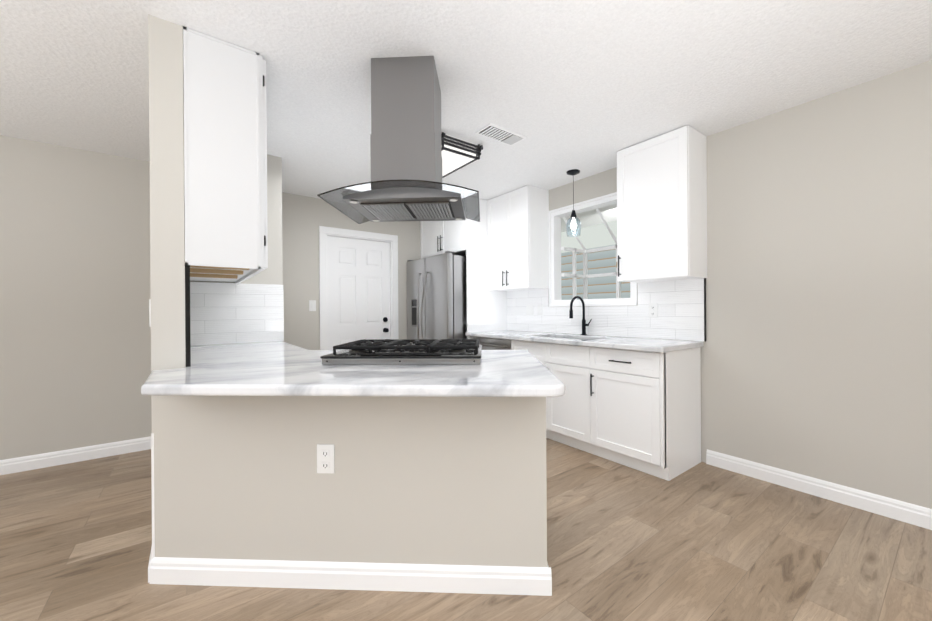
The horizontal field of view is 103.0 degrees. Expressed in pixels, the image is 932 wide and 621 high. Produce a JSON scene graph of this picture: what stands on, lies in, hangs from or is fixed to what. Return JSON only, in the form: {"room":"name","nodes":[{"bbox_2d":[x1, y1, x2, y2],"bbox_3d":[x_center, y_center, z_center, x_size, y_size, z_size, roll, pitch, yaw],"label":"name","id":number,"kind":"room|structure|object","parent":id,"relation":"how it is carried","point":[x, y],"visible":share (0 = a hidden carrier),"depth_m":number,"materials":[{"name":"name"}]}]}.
{"room":"kitchen","nodes":[
{"label":"kitchen","id":0,"kind":"room"},
{"bbox_2d":[0,135,151,459],"bbox_3d":[-5.384,-0.026,1.249,6.882,2.450,0.120,0,0,-37],"label":"wall","id":1,"kind":"structure","parent":0,"point":[75,332],"depth_m":2.89,"materials":[{"name":"grey paint"}]},
{"bbox_2d":[0,436,150,474],"bbox_3d":[-5.294,1.146,1.223,6.780,0.105,0.020,0,0,-37],"label":"baseboard","id":2,"kind":"structure","parent":1,"relation":"attached to","point":[19,464],"depth_m":2.88,"materials":[{"name":"white wood"}]},
{"bbox_2d":[148,14,185,371],"bbox_3d":[-2.000,-0.051,2.562,0.118,2.450,2.300,0,0,-37],"label":"wall","id":3,"kind":"structure","parent":0,"point":[167,196],"depth_m":1.64,"materials":[{"name":"grey paint"}]},
{"bbox_2d":[149,299,150,326],"bbox_3d":[-1.406,0.011,1.655,0.007,0.120,0.075,0,0,-37],"label":"light switch","id":4,"kind":"object","parent":3,"relation":"attached to","point":[150,312],"visible":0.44,"depth_m":1.62,"materials":[{"name":"white plastic"}]},
{"bbox_2d":[148,546,151,582],"bbox_3d":[-1.966,1.122,2.415,0.016,0.105,2.030,0,0,-37],"label":"baseboard","id":5,"kind":"structure","parent":3,"relation":"attached to","point":[150,558],"depth_m":1.60,"materials":[{"name":"white wood"}]},
{"bbox_2d":[190,278,241,284],"bbox_3d":[-1.786,-0.749,2.649,0.334,1.052,0.421,0,0,-37],"label":"upper cabinet","id":6,"kind":"object","parent":3,"relation":"attached to","point":[191,279],"depth_m":2.66,"materials":[{"name":"white wood"}]},
{"bbox_2d":[190,274,255,281],"bbox_3d":[-1.535,-0.750,2.309,0.334,1.052,0.425,0,0,-37],"label":"upper cabinet","id":7,"kind":"object","parent":3,"relation":"attached to","point":[234,277],"depth_m":2.31,"materials":[{"name":"white wood"}]},
{"bbox_2d":[183,26,267,273],"bbox_3d":[-1.270,-0.752,1.952,0.334,1.052,0.462,0,0,-37],"label":"upper cabinet","id":8,"kind":"object","parent":3,"relation":"attached to","point":[225,153],"depth_m":1.76,"materials":[{"name":"white wood"}]},
{"bbox_2d":[190,154,282,345],"bbox_3d":[-2.085,-0.051,3.313,0.640,2.450,0.992,0,0,-37],"label":"wall","id":9,"kind":"structure","parent":0,"point":[272,273],"depth_m":3.06,"materials":[{"name":"grey paint"}]},
{"bbox_2d":[190,282,283,345],"bbox_3d":[-1.783,0.022,2.912,0.640,0.470,0.011,0,0,-37],"label":"backsplash","id":10,"kind":"structure","parent":9,"relation":"attached to","point":[226,313],"depth_m":2.89,"materials":[{"name":"tile"}]},
{"bbox_2d":[151,396,546,566],"bbox_3d":[-0.495,0.729,1.938,1.690,0.872,0.750,0,0,3],"label":"wall","id":11,"kind":"structure","parent":0,"point":[441,480],"depth_m":1.56,"materials":[{"name":"grey paint"}]},
{"bbox_2d":[151,433,154,558],"bbox_3d":[-1.345,0.851,1.609,0.028,0.640,0.006,0,0,-37],"label":"trim","id":12,"kind":"structure","parent":11,"relation":"attached to","point":[152,481],"depth_m":1.60,"materials":[{"name":"white wood"}]},
{"bbox_2d":[317,444,334,473],"bbox_3d":[-0.591,0.626,1.562,0.075,0.122,0.008,0,0,3],"label":"outlet","id":13,"kind":"object","parent":11,"relation":"attached to","point":[325,459],"visible":1,"depth_m":1.56,"materials":[{"name":"white plastic"}]},
{"bbox_2d":[149,557,551,595],"bbox_3d":[-0.485,1.112,1.930,1.706,0.105,0.766,0,0,3],"label":"baseboard","id":14,"kind":"structure","parent":11,"relation":"attached to","point":[480,579],"depth_m":1.55,"materials":[{"name":"white wood"}]},
{"bbox_2d":[141,341,564,396],"bbox_3d":[-0.630,0.271,2.146,1.820,0.040,2.609,0,0,-37],"label":"countertop","id":15,"kind":"structure","parent":11,"relation":"on","point":[280,368],"depth_m":1.40,"materials":[{"name":"stone"}]},
{"bbox_2d":[320,339,481,364],"bbox_3d":[-0.290,0.207,1.962,0.743,0.082,0.538,0,0,3],"label":"gas cooktop","id":16,"kind":"object","parent":15,"relation":"in","point":[420,352],"visible":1,"depth_m":1.75,"materials":[{"name":"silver metal"}]},
{"bbox_2d":[282,192,420,349],"bbox_3d":[-1.415,-0.057,4.502,3.368,2.450,0.120,0,0,-37],"label":"wall","id":17,"kind":"structure","parent":0,"point":[304,218],"depth_m":4.17,"materials":[{"name":"grey paint"}]},
{"bbox_2d":[309,300,315,310],"bbox_3d":[-1.730,-0.054,4.186,0.075,0.122,0.011,0,0,-37],"label":"light switch","id":18,"kind":"object","parent":17,"relation":"attached to","point":[312,305],"visible":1,"depth_m":4.18,"materials":[{"name":"white plastic"}]},
{"bbox_2d":[327,236,389,349],"bbox_3d":[-1.287,0.145,4.539,0.788,2.036,0.102,0,0,-37],"label":"entry door","id":19,"kind":"structure","parent":17,"relation":"in","point":[358,272],"depth_m":4.53,"materials":[{"name":"white wood"}]},
{"bbox_2d":[319,226,398,349],"bbox_3d":[-1.309,0.100,4.568,0.980,2.135,0.139,0,0,-37],"label":"door frame","id":20,"kind":"structure","parent":17,"relation":"attached to","point":[325,232],"depth_m":4.41,"materials":[{"name":"white wood"}]},
{"bbox_2d":[0,438,931,620],"bbox_3d":[-1.467,1.198,0.276,12.000,0.050,10.000,0,0,-37],"label":"floor","id":21,"kind":"structure","parent":0,"point":[702,541],"depth_m":1.72,"materials":[{"name":"brown wood"}]},
{"bbox_2d":[407,251,466,344],"bbox_3d":[-0.211,0.250,4.677,0.868,1.820,0.970,0,0,-37],"label":"refrigerator","id":22,"kind":"object","parent":21,"relation":"on","point":[436,297],"visible":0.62,"depth_m":4.25,"materials":[{"name":"silver metal"}]},
{"bbox_2d":[466,199,506,338],"bbox_3d":[0.257,-0.067,4.359,0.609,2.448,0.019,0,0,-37],"label":"panel","id":23,"kind":"object","parent":21,"relation":"on","point":[486,309],"visible":0.29,"depth_m":4.28,"materials":[{"name":"white wood"}]},
{"bbox_2d":[473,337,510,349],"bbox_3d":[0.473,0.722,4.026,0.629,0.868,0.600,0,0,-37],"label":"dishwasher","id":24,"kind":"object","parent":21,"relation":"on","point":[493,344],"visible":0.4,"depth_m":3.82,"materials":[{"name":"silver metal"}]},
{"bbox_2d":[511,340,582,450],"bbox_3d":[0.960,0.717,3.417,0.586,0.872,0.951,0,0,-37],"label":"base cabinet","id":25,"kind":"object","parent":21,"relation":"on","point":[564,421],"depth_m":3.13,"materials":[{"name":"white wood"}]},
{"bbox_2d":[465,330,703,352],"bbox_3d":[0.889,0.259,3.466,0.637,0.040,2.163,0,0,-37],"label":"countertop","id":26,"kind":"structure","parent":25,"relation":"on","point":[644,344],"depth_m":3.00,"materials":[{"name":"stone"}]},
{"bbox_2d":[569,296,591,334],"bbox_3d":[1.077,0.049,3.484,0.234,0.376,0.117,0,0,-37],"label":"gooseneck faucet","id":27,"kind":"object","parent":26,"relation":"on","point":[584,324],"visible":1,"depth_m":3.54,"materials":[{"name":"black metal"}]},
{"bbox_2d":[579,346,700,480],"bbox_3d":[1.357,0.715,2.881,0.586,0.872,0.619,0,0,-37],"label":"base cabinet","id":28,"kind":"object","parent":21,"relation":"on","point":[639,410],"depth_m":2.66,"materials":[{"name":"white wood"}]},
{"bbox_2d":[0,0,931,231],"bbox_3d":[-1.485,-1.302,0.273,12.000,0.050,10.000,0,0,-37],"label":"ceiling","id":29,"kind":"structure","parent":0,"point":[587,88],"depth_m":1.96,"materials":[{"name":"white paint"}]},
{"bbox_2d":[317,56,479,223],"bbox_3d":[-0.314,-0.910,2.042,0.772,0.752,0.590,0,0,3],"label":"range hood","id":30,"kind":"object","parent":29,"relation":"hanging from","point":[405,184],"visible":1,"depth_m":1.88,"materials":[{"name":"silver metal"}]},
{"bbox_2d":[441,132,482,177],"bbox_3d":[-0.389,-1.230,3.263,0.402,0.114,1.262,0,0,-37],"label":"ceiling light fixture","id":31,"kind":"object","parent":29,"relation":"attached to","point":[457,154],"visible":0.48,"depth_m":2.84,"materials":[{"name":"black metal"}]},
{"bbox_2d":[475,123,526,145],"bbox_3d":[0.259,-1.284,2.723,0.360,0.014,0.170,0,0,-37],"label":"ceiling vent","id":32,"kind":"object","parent":29,"relation":"in","point":[499,134],"visible":1,"depth_m":2.70,"materials":[{"name":"white metal"}]},
{"bbox_2d":[566,169,580,236],"bbox_3d":[1.005,-0.997,3.467,0.136,0.600,0.136,0,0,-37],"label":"pendant light","id":33,"kind":"object","parent":29,"relation":"hanging from","point":[573,226],"visible":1,"depth_m":3.43,"materials":[{"name":"clear glass"}]},
{"bbox_2d":[510,60,931,508],"bbox_3d":[2.361,-0.081,2.135,0.120,2.450,8.420,0,0,-37],"label":"wall","id":34,"kind":"structure","parent":0,"point":[816,354],"depth_m":2.26,"materials":[{"name":"grey paint"}]},
{"bbox_2d":[420,218,465,258],"bbox_3d":[-0.079,-0.988,4.773,0.645,0.603,1.038,0,0,-37],"label":"upper cabinet","id":35,"kind":"object","parent":34,"relation":"attached to","point":[438,237],"visible":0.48,"depth_m":4.58,"materials":[{"name":"white wood"}]},
{"bbox_2d":[185,265,705,366],"bbox_3d":[0.265,0.006,2.235,3.269,0.475,0.017,0,0,-20],"label":"trim","id":36,"kind":"structure","parent":34,"relation":"attached to","point":[187,314],"depth_m":1.68,"materials":[{"name":"black ceramic"}]},
{"bbox_2d":[487,185,548,290],"bbox_3d":[0.557,-0.764,4.161,0.355,1.058,0.658,0,0,-37],"label":"upper cabinet","id":37,"kind":"object","parent":34,"relation":"attached to","point":[517,239],"visible":0.98,"depth_m":3.97,"materials":[{"name":"white wood"}]},
{"bbox_2d":[548,192,636,306],"bbox_3d":[1.401,-0.558,3.763,0.556,1.030,0.979,0,0,-37],"label":"garden window","id":38,"kind":"structure","parent":34,"relation":"in","point":[555,273],"depth_m":3.96,"materials":[{"name":"white plastic"}]},
{"bbox_2d":[507,278,703,340],"bbox_3d":[1.149,-0.001,3.659,0.011,0.475,2.163,0,0,-37],"label":"backsplash","id":39,"kind":"structure","parent":34,"relation":"attached to","point":[680,309],"depth_m":3.23,"materials":[{"name":"tile"}]},
{"bbox_2d":[649,303,657,317],"bbox_3d":[1.559,-0.001,3.090,0.008,0.122,0.075,0,0,-37],"label":"outlet","id":40,"kind":"object","parent":39,"relation":"attached to","point":[653,310],"depth_m":3.09,"materials":[{"name":"white plastic"}]},
{"bbox_2d":[617,125,706,282],"bbox_3d":[1.501,-0.769,2.888,0.355,1.058,0.539,0,0,-37],"label":"upper cabinet","id":41,"kind":"object","parent":34,"relation":"attached to","point":[661,207],"visible":1,"depth_m":2.75,"materials":[{"name":"white wood"}]},
{"bbox_2d":[706,449,931,529],"bbox_3d":[3.254,1.087,0.828,0.016,0.105,4.865,0,0,-37],"label":"baseboard","id":42,"kind":"structure","parent":34,"relation":"attached to","point":[913,514],"depth_m":2.24,"materials":[{"name":"white wood"}]},
{"label":"outside","id":43,"kind":"structure","parent":0,"visible":0},
{"bbox_2d":[561,244,629,299],"bbox_3d":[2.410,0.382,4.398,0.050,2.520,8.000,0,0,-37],"label":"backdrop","id":44,"kind":"structure","parent":43,"point":[599,262],"depth_m":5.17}
]}

